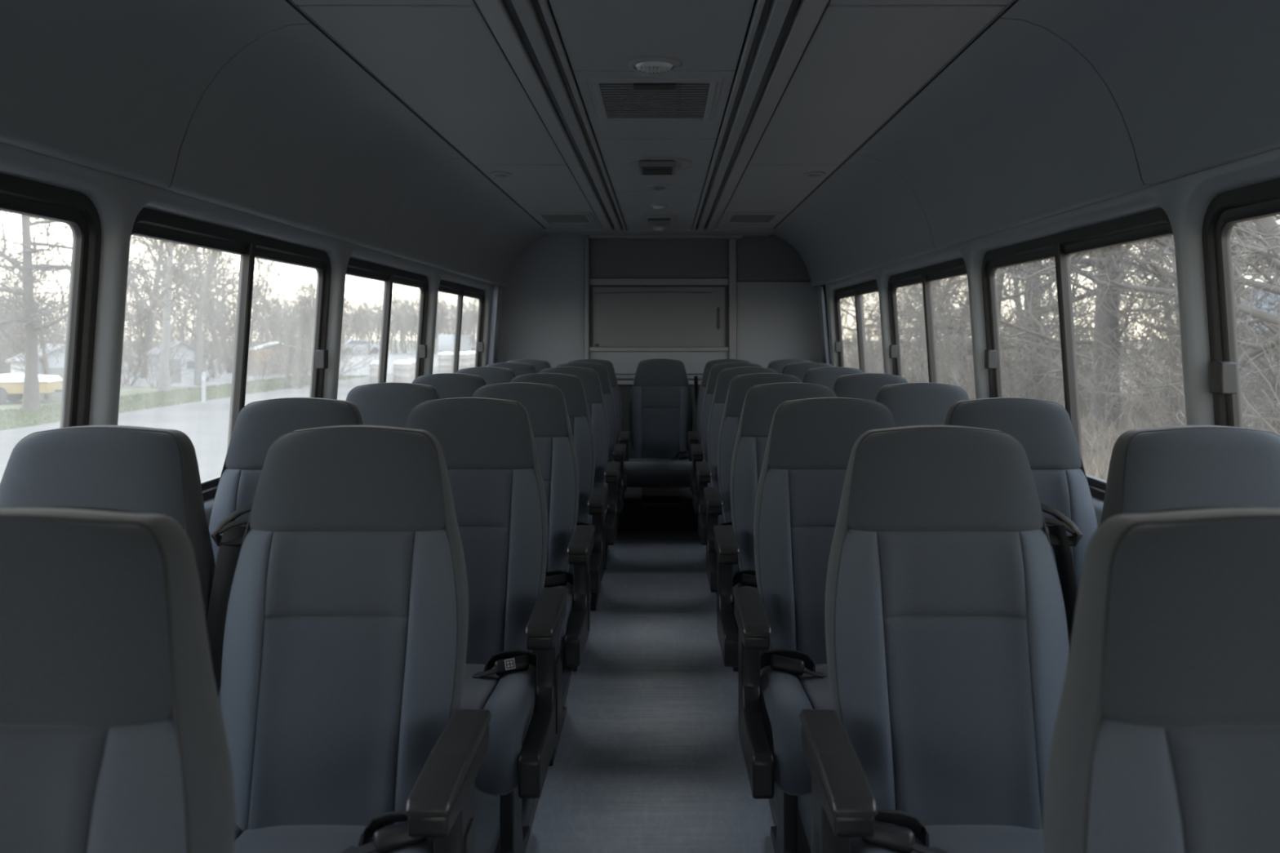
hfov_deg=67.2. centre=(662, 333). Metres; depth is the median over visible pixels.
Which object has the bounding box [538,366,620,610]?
passenger seat
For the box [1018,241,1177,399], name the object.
bare tree
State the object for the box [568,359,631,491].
passenger seat
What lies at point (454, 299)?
bare tree
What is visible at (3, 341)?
bare tree
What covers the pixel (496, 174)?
recessed light
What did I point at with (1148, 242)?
bare tree
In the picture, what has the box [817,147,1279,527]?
wall
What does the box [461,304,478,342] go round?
bare tree
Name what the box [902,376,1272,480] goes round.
dry grass
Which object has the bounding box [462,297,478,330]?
bare tree
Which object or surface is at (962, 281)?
bare tree
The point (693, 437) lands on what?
passenger seat
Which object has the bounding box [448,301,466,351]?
bare tree
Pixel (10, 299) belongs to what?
bare tree
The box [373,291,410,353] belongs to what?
bare tree
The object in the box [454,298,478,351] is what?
bare tree
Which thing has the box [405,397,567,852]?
passenger seat
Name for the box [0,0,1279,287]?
ceiling
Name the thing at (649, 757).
floor
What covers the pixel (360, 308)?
bare tree
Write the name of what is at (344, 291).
bare tree
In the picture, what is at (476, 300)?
bare tree
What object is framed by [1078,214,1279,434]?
bare tree
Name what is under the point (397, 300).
bare tree
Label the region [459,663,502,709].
cushion
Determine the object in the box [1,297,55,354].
bare tree
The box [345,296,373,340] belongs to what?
bare tree
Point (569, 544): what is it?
passenger seat
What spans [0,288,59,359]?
bare tree
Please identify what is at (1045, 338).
bare tree
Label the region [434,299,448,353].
bare tree
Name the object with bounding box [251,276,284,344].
bare tree
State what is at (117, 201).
wall
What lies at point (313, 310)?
bare tree
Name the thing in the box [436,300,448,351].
bare tree
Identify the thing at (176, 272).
bare tree
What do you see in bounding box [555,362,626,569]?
passenger seat
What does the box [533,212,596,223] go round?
ceiling vent
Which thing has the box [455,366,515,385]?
passenger seat
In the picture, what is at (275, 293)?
bare tree
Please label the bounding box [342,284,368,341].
bare tree
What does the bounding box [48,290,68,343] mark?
bare tree
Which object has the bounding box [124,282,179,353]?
bare tree
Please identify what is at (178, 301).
bare tree
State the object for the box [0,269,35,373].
bare tree
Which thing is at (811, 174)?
recessed light
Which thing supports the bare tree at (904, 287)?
on the thicket
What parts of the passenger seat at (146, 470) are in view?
headrest panel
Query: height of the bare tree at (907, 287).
10.035 m
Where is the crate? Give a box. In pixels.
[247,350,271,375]
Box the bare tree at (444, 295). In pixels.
[442,294,453,334]
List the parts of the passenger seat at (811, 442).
frame, armrest, armrest frame, leg, panel, panel, headrest panel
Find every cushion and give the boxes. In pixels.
[218,688,220,705]
[234,825,385,852]
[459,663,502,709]
[623,457,692,488]
[797,663,832,709]
[902,825,1044,852]
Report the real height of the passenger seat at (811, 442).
1.098 m
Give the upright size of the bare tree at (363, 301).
6.178 m
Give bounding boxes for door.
[590,285,728,346]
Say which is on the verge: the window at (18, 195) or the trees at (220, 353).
the trees at (220, 353)
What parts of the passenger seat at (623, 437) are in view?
headrest panel, armrest, armrest frame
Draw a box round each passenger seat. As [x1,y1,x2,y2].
[0,425,215,620]
[0,506,235,852]
[205,425,490,852]
[208,397,363,705]
[346,382,440,427]
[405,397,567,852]
[412,373,486,399]
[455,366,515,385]
[471,382,595,766]
[485,362,537,376]
[506,359,551,373]
[509,373,608,671]
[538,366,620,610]
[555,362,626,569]
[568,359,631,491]
[623,358,699,506]
[687,359,750,491]
[690,362,761,513]
[695,366,778,594]
[703,373,802,671]
[713,382,836,666]
[733,397,896,852]
[767,359,812,373]
[782,362,833,381]
[800,425,1082,852]
[802,366,864,389]
[832,373,907,400]
[874,382,968,426]
[944,397,1097,647]
[1043,506,1279,852]
[1099,425,1279,525]
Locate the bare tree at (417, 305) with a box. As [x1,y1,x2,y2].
[402,292,419,340]
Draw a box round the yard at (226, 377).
[4,351,464,386]
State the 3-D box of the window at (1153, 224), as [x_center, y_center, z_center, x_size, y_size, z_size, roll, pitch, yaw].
[1.250,0.087,2.960,0.086,0.799,1.432,0,0,0]
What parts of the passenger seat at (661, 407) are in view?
panel, panel, leg, headrest panel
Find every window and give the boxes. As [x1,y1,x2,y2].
[0,173,101,428]
[131,208,331,501]
[346,257,428,382]
[438,279,484,373]
[833,280,878,373]
[888,257,967,382]
[981,208,1173,500]
[1202,177,1279,427]
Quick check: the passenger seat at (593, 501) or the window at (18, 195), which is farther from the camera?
the passenger seat at (593, 501)
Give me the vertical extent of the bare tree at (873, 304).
7.694 m
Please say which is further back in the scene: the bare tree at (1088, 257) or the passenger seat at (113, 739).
the bare tree at (1088, 257)
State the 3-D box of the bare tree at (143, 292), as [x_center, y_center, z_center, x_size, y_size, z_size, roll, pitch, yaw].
[-30.924,-0.521,56.680,2.348,5.210,3.547,0,0,-11]
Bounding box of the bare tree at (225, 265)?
[189,265,257,363]
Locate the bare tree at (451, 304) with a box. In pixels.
[448,298,476,351]
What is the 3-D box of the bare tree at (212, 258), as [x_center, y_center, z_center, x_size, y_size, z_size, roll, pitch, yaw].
[-18.683,-2.870,38.901,4.341,9.981,7.025,0,0,29]
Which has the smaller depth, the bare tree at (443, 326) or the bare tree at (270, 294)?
the bare tree at (270, 294)
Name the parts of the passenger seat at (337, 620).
panel, panel, headrest panel, armrest, armrest frame, frame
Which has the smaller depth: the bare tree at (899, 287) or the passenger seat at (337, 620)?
the passenger seat at (337, 620)
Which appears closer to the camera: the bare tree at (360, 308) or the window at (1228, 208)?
the window at (1228, 208)
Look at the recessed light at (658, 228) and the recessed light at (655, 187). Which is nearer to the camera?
the recessed light at (655, 187)
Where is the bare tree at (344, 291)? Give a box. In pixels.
[342,290,364,342]
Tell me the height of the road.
0.120 m
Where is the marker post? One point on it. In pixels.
(203, 375)
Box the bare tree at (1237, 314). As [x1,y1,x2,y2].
[1079,220,1279,429]
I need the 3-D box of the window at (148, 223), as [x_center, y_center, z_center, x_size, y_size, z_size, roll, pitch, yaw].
[-1.300,0.087,2.960,0.086,0.799,1.432,0,0,0]
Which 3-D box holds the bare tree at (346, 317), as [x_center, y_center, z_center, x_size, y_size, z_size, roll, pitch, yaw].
[-32.169,-1.303,94.611,2.913,6.750,3.105,0,0,-11]
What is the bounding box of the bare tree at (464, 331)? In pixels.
[444,302,476,335]
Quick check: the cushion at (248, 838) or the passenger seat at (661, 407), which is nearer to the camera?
the cushion at (248, 838)
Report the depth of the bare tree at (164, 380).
34.33 m
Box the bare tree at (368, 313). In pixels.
[365,313,378,342]
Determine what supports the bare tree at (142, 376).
on the yard at (226, 377)
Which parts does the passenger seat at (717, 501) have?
frame, armrest frame, armrest, leg, headrest panel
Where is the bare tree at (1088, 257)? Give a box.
[930,257,1141,373]
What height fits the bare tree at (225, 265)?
6.804 m
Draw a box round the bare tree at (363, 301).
[351,301,376,338]
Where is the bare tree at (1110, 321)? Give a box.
[995,235,1173,433]
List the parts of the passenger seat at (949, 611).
frame, armrest frame, armrest, headrest panel, panel, panel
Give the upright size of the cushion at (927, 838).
0.154 m
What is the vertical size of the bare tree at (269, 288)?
6.802 m
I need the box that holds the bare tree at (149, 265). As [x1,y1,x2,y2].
[124,265,188,358]
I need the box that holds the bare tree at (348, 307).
[345,306,364,339]
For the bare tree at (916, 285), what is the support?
on the thicket
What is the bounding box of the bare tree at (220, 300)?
[173,254,237,369]
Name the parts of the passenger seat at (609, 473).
headrest panel, panel, leg, armrest frame, armrest, frame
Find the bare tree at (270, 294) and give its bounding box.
[260,293,298,344]
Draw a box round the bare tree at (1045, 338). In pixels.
[907,241,1257,399]
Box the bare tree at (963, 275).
[898,275,969,364]
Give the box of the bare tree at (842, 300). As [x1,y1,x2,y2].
[840,293,875,359]
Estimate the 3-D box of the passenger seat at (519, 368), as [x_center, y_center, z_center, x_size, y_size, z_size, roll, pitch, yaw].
[-0.905,0.721,5.416,0.446,1.098,0.686,0,0,0]
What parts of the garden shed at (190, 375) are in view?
door, pane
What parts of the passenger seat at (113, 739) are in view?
panel, headrest panel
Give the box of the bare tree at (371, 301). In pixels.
[368,301,391,339]
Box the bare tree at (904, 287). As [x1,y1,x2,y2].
[865,287,937,342]
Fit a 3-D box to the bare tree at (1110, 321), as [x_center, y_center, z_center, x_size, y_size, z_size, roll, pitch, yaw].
[8.162,-4.218,17.560,6.576,12.586,7.929,0,0,4]
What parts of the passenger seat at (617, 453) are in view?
headrest panel, leg, armrest frame, armrest, frame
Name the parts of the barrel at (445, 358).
lid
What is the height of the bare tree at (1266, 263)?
8.123 m
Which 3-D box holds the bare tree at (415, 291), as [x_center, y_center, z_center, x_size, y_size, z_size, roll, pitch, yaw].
[-24.971,-1.120,99.130,3.942,6.397,3.899,0,0,18]
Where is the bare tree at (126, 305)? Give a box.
[123,261,174,372]
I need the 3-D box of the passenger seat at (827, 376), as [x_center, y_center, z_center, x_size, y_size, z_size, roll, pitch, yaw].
[0.880,0.721,4.656,0.446,1.098,0.686,0,0,0]
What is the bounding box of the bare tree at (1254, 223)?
[1044,222,1261,399]
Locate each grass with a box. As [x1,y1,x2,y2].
[0,374,368,431]
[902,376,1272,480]
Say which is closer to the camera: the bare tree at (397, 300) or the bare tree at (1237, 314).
the bare tree at (1237, 314)
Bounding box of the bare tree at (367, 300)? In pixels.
[350,300,373,339]
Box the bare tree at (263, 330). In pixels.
[250,296,284,344]
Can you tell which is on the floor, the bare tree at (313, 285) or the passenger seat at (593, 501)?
the passenger seat at (593, 501)
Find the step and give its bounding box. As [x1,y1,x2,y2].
[617,487,697,531]
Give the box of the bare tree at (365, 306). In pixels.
[350,306,373,351]
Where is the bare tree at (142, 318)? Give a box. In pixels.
[124,262,185,378]
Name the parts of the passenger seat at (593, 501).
headrest panel, panel, leg, armrest frame, armrest, frame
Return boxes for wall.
[0,142,502,528]
[497,235,822,458]
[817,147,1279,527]
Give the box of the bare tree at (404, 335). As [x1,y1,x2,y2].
[390,290,415,352]
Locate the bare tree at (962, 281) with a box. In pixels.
[861,262,1095,387]
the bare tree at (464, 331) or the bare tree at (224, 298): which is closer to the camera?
the bare tree at (224, 298)
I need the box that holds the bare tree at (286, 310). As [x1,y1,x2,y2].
[258,288,313,375]
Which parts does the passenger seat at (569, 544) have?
headrest panel, panel, panel, leg, armrest frame, armrest, frame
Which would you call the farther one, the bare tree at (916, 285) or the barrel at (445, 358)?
the barrel at (445, 358)
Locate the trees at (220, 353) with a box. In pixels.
[0,302,404,388]
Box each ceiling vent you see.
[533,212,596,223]
[586,76,723,120]
[622,158,691,175]
[721,212,785,223]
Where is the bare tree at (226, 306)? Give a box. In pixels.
[173,253,236,373]
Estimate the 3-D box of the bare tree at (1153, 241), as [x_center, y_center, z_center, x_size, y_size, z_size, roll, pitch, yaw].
[19.500,-1.864,37.527,4.718,7.895,6.432,0,0,23]
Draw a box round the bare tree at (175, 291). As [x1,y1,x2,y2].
[171,290,216,344]
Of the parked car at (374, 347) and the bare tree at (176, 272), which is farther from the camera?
the parked car at (374, 347)
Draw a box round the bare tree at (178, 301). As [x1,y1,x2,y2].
[125,247,219,354]
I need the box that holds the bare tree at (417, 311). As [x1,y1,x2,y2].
[408,311,418,348]
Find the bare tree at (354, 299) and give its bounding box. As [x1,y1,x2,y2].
[344,298,375,339]
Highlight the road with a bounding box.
[0,366,452,483]
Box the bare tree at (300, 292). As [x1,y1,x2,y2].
[293,292,315,353]
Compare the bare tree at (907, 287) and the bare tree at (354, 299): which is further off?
the bare tree at (354, 299)
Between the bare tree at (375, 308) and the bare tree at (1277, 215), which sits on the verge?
the bare tree at (375, 308)
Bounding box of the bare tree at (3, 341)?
[0,277,59,371]
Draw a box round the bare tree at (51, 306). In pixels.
[38,306,67,343]
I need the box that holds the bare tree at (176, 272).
[156,271,190,342]
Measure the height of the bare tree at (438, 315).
6.508 m
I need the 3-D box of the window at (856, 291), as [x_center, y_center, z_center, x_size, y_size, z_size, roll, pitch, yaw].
[1.250,0.087,6.070,0.086,0.799,1.552,0,0,0]
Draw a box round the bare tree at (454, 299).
[439,298,457,333]
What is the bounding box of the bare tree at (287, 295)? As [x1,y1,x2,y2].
[267,295,298,334]
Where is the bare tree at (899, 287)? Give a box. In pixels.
[844,287,921,351]
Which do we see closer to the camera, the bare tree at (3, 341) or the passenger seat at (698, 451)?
the passenger seat at (698, 451)
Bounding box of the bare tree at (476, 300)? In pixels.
[444,297,478,351]
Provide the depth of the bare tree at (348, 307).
111.07 m
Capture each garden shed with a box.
[4,343,65,399]
[144,341,205,382]
[250,341,308,373]
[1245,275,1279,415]
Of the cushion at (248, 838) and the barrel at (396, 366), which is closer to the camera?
the cushion at (248, 838)
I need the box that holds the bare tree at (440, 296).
[436,296,452,334]
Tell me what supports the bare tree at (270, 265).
on the yard at (226, 377)
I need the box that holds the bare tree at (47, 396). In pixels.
[0,236,66,399]
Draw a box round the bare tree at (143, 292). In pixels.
[124,292,155,368]
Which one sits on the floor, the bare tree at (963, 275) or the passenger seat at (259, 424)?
the passenger seat at (259, 424)
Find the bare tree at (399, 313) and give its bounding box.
[374,302,406,353]
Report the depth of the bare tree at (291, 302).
96.33 m
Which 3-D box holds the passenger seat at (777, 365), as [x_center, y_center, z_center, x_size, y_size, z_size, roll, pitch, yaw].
[0.855,0.721,6.136,0.446,1.098,0.686,0,0,0]
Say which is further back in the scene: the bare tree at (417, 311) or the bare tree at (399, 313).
the bare tree at (417, 311)
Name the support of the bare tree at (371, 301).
on the verge
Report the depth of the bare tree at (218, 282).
60.86 m
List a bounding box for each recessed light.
[489,171,511,177]
[627,56,679,76]
[647,183,668,191]
[649,204,667,210]
[652,226,666,231]
[803,171,825,177]
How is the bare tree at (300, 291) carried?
on the yard at (226, 377)
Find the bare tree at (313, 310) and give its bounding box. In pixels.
[280,270,350,377]
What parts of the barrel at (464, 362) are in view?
lid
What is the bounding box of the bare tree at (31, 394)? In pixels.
[0,210,211,412]
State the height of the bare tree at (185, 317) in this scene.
5.490 m
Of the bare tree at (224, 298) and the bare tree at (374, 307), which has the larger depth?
the bare tree at (374, 307)
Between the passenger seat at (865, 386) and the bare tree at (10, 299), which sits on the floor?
the passenger seat at (865, 386)
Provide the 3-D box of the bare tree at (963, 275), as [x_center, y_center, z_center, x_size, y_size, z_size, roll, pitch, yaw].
[17.398,-2.066,60.839,6.253,11.307,7.183,0,0,1]
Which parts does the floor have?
seat rail, seat rail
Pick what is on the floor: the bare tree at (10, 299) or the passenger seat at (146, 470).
the passenger seat at (146, 470)
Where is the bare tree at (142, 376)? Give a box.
[125,235,208,378]
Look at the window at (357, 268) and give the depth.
4.47 m
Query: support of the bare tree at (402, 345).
on the yard at (226, 377)
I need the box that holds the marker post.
[201,372,205,402]
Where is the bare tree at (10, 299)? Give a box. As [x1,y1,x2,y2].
[0,298,22,372]
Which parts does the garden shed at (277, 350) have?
door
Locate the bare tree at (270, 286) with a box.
[250,285,292,345]
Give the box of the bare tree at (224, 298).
[145,244,270,373]
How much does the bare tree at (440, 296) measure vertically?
6.246 m
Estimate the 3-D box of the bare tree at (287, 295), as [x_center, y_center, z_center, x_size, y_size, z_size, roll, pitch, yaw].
[-36.488,-0.814,93.543,3.563,5.783,3.525,0,0,32]
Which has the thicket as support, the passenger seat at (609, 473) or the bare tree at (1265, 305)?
the bare tree at (1265, 305)
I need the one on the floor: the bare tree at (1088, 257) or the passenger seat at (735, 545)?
the passenger seat at (735, 545)
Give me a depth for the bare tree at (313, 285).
45.87 m
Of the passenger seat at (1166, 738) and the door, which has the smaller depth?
the passenger seat at (1166, 738)
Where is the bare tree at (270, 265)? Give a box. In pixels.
[201,255,293,379]
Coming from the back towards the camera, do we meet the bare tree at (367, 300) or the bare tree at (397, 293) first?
the bare tree at (367, 300)
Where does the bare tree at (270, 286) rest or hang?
on the yard at (226, 377)
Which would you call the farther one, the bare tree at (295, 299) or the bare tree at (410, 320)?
the bare tree at (295, 299)
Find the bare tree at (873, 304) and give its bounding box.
[840,291,902,354]
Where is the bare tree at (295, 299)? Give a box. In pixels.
[284,298,310,346]
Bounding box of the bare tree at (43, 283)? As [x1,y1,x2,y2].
[0,269,66,358]
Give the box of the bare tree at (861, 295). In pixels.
[840,281,964,373]
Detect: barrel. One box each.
[368,360,378,382]
[392,360,401,382]
[398,360,411,382]
[407,359,415,381]
[437,351,453,371]
[452,351,469,369]
[466,351,475,367]
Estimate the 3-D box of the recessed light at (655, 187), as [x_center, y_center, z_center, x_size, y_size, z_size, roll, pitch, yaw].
[-0.025,-0.733,4.860,0.110,0.025,0.110,0,0,0]
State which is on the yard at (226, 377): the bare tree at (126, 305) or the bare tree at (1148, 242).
the bare tree at (126, 305)
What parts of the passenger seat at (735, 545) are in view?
frame, armrest, armrest frame, panel, headrest panel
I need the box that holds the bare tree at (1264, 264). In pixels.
[1035,221,1279,406]
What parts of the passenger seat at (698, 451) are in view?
armrest frame, armrest, headrest panel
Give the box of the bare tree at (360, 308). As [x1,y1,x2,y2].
[346,302,373,351]
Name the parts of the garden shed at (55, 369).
door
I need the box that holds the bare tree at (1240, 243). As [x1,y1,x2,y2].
[1230,218,1279,381]
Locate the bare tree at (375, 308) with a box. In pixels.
[368,297,382,345]
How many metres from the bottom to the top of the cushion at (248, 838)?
0.154 m
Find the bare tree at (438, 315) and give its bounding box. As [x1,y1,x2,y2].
[408,292,451,347]
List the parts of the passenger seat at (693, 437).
armrest frame, armrest, headrest panel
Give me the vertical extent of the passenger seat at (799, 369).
1.098 m
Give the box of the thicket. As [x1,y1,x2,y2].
[843,341,1269,417]
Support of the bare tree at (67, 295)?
on the yard at (226, 377)
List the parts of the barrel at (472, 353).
lid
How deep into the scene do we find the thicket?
67.07 m
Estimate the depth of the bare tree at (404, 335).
101.60 m
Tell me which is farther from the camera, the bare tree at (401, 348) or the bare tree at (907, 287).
the bare tree at (401, 348)
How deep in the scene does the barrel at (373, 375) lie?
39.75 m
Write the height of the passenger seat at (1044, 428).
1.098 m
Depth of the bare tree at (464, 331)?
94.41 m
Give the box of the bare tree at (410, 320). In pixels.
[391,297,419,354]
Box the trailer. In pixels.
[0,373,62,404]
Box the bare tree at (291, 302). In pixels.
[281,302,310,346]
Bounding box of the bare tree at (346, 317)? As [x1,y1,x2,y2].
[342,288,351,332]
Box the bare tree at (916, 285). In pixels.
[844,271,1012,374]
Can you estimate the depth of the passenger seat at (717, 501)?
4.04 m
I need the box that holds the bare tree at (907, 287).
[862,273,1050,378]
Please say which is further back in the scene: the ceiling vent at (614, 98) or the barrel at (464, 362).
the barrel at (464, 362)
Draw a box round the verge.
[0,341,436,429]
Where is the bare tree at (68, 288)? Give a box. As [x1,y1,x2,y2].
[43,288,69,343]
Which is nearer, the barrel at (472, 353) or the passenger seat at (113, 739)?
the passenger seat at (113, 739)
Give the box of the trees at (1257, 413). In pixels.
[840,238,1279,463]
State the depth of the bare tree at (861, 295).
46.26 m
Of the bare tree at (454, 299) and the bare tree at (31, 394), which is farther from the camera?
the bare tree at (454, 299)
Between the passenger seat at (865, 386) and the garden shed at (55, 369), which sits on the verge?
the garden shed at (55, 369)
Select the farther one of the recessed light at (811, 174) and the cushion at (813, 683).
the recessed light at (811, 174)
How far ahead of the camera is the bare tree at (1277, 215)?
22.77 m
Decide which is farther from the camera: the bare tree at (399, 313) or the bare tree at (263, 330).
the bare tree at (399, 313)
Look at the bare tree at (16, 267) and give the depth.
25.41 m
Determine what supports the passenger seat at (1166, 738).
on the floor
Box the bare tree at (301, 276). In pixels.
[281,269,352,356]
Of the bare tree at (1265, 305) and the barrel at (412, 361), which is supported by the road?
the barrel at (412, 361)
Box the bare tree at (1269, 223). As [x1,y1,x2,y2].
[959,214,1279,462]
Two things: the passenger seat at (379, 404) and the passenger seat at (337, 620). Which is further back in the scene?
the passenger seat at (379, 404)
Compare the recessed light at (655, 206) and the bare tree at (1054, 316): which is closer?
the recessed light at (655, 206)
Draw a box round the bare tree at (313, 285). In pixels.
[297,284,348,362]
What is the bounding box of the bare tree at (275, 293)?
[263,293,295,331]
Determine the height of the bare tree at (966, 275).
10.064 m
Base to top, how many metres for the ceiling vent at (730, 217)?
0.018 m
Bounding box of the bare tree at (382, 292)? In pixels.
[359,290,392,345]
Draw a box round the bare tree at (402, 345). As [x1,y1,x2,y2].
[390,297,417,352]
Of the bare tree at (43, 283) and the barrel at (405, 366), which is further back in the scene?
the barrel at (405, 366)
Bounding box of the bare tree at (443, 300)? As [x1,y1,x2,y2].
[436,300,453,332]
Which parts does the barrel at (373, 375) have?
lid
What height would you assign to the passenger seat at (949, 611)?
1.098 m
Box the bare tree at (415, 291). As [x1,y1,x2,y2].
[408,291,419,329]
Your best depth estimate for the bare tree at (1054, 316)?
27.87 m
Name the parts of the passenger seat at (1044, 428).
headrest panel, panel, panel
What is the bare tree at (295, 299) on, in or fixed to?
on the verge
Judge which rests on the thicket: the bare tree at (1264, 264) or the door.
the bare tree at (1264, 264)
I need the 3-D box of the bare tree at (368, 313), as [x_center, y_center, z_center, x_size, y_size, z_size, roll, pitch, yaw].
[-37.401,-0.547,123.182,3.109,5.287,3.659,0,0,-22]
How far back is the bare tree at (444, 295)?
112.96 m
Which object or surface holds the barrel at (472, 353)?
on the road
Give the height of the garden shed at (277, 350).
1.630 m
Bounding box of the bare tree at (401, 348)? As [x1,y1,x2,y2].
[397,294,418,351]
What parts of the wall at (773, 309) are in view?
panel, post trim, panel, header panel, sill, rail moulding, rail moulding, kick panel, post trim, panel, panel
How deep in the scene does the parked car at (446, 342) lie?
90.27 m
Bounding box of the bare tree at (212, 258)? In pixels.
[130,244,271,385]
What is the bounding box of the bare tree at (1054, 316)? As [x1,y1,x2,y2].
[905,244,1129,396]
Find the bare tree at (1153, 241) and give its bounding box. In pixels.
[1120,240,1181,377]
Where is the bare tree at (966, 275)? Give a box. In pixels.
[840,275,968,372]
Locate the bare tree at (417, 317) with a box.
[417,316,444,341]
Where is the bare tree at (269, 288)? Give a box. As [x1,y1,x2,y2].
[232,260,298,345]
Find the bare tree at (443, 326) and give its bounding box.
[435,293,454,351]
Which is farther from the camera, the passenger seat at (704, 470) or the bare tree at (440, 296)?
the bare tree at (440, 296)
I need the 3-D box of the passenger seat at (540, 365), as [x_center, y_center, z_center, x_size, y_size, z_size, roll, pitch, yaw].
[-0.905,0.721,6.136,0.446,1.098,0.686,0,0,0]
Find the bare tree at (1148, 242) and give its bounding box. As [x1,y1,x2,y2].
[1042,241,1178,373]
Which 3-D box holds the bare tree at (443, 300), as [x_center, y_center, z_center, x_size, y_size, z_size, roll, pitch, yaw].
[-25.298,-0.929,106.653,4.193,6.058,3.563,0,0,4]
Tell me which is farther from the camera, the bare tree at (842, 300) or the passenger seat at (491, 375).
the bare tree at (842, 300)
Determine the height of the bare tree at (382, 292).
6.739 m
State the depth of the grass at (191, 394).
29.36 m
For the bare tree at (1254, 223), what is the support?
on the thicket
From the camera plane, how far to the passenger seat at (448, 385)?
4.10 m
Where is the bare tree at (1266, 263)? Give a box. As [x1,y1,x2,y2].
[1159,219,1279,398]
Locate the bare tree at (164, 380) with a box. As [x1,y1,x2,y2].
[127,235,239,391]
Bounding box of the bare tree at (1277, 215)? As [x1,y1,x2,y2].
[1236,214,1279,408]
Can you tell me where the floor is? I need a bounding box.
[475,531,811,852]
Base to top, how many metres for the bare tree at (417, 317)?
5.060 m
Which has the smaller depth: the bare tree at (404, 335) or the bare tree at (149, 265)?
the bare tree at (149, 265)
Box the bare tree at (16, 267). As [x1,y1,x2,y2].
[0,234,71,363]
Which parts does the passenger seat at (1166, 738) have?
headrest panel, panel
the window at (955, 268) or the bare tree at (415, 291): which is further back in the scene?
the bare tree at (415, 291)
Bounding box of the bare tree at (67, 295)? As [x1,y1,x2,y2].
[17,274,69,343]
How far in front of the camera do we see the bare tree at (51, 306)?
43.69 m
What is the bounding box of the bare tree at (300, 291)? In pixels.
[278,282,316,376]
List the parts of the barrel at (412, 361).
lid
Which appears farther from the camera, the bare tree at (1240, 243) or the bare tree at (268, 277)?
the bare tree at (268, 277)
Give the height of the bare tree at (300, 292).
6.051 m
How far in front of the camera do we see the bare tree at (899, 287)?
67.47 m
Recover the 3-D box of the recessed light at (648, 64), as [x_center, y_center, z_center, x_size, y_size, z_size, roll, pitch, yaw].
[-0.025,-0.733,2.665,0.144,0.025,0.144,0,0,0]
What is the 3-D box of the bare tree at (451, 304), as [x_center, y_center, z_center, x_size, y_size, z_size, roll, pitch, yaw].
[-20.554,-0.860,99.249,3.582,5.875,3.620,0,0,14]
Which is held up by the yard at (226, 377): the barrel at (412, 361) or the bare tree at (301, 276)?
the bare tree at (301, 276)
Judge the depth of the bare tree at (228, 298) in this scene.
53.01 m
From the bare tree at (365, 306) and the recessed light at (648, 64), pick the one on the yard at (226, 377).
the bare tree at (365, 306)
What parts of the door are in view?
frame, blind cord, frame, handle, frame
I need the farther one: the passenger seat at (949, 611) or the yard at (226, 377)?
the yard at (226, 377)
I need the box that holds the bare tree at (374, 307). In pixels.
[351,299,377,355]
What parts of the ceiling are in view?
cove panel, cove panel, panel, panel, cove panel, cove panel, panel, rail, panel, panel, panel, panel, panel, panel, rail, panel, cove panel, cove panel, panel, panel, cove panel, cove panel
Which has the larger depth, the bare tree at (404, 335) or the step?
the bare tree at (404, 335)
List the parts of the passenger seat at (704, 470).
frame, armrest frame, armrest, headrest panel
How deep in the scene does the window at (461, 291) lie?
6.07 m
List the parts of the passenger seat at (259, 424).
panel, headrest panel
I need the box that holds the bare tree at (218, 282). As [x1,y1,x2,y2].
[175,282,230,364]
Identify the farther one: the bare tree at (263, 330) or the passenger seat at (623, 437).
the bare tree at (263, 330)
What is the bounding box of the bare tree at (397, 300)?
[390,288,415,354]
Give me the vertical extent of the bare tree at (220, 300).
6.710 m
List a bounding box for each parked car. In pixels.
[340,339,380,353]
[437,334,475,352]
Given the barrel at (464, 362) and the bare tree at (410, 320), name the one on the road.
the barrel at (464, 362)
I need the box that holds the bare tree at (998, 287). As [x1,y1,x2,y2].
[897,256,1128,398]
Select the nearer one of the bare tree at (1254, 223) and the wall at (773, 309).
the wall at (773, 309)
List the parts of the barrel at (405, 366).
lid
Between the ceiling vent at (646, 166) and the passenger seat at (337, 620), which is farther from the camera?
the ceiling vent at (646, 166)
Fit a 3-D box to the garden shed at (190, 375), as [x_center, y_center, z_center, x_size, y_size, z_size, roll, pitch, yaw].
[-20.784,1.205,41.000,1.840,1.730,2.140,0,0,-43]
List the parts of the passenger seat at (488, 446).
headrest panel, panel, panel, leg, armrest frame, armrest, frame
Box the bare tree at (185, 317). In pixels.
[158,264,230,348]
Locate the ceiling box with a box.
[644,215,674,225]
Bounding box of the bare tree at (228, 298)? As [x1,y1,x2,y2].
[205,277,258,361]
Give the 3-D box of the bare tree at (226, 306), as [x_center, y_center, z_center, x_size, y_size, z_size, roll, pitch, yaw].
[-22.912,-1.001,48.663,3.547,6.158,3.409,0,0,-16]
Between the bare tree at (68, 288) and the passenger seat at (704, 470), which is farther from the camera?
the bare tree at (68, 288)
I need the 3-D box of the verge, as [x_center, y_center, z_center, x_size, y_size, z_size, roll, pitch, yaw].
[-85.875,2.220,100.000,168.300,0.300,320.000,0,0,0]
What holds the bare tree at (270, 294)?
on the yard at (226, 377)
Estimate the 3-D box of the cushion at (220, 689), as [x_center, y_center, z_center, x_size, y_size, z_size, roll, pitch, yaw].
[-0.970,0.879,2.199,0.256,0.154,0.474,0,0,0]
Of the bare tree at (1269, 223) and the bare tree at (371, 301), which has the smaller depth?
the bare tree at (1269, 223)
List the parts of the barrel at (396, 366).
lid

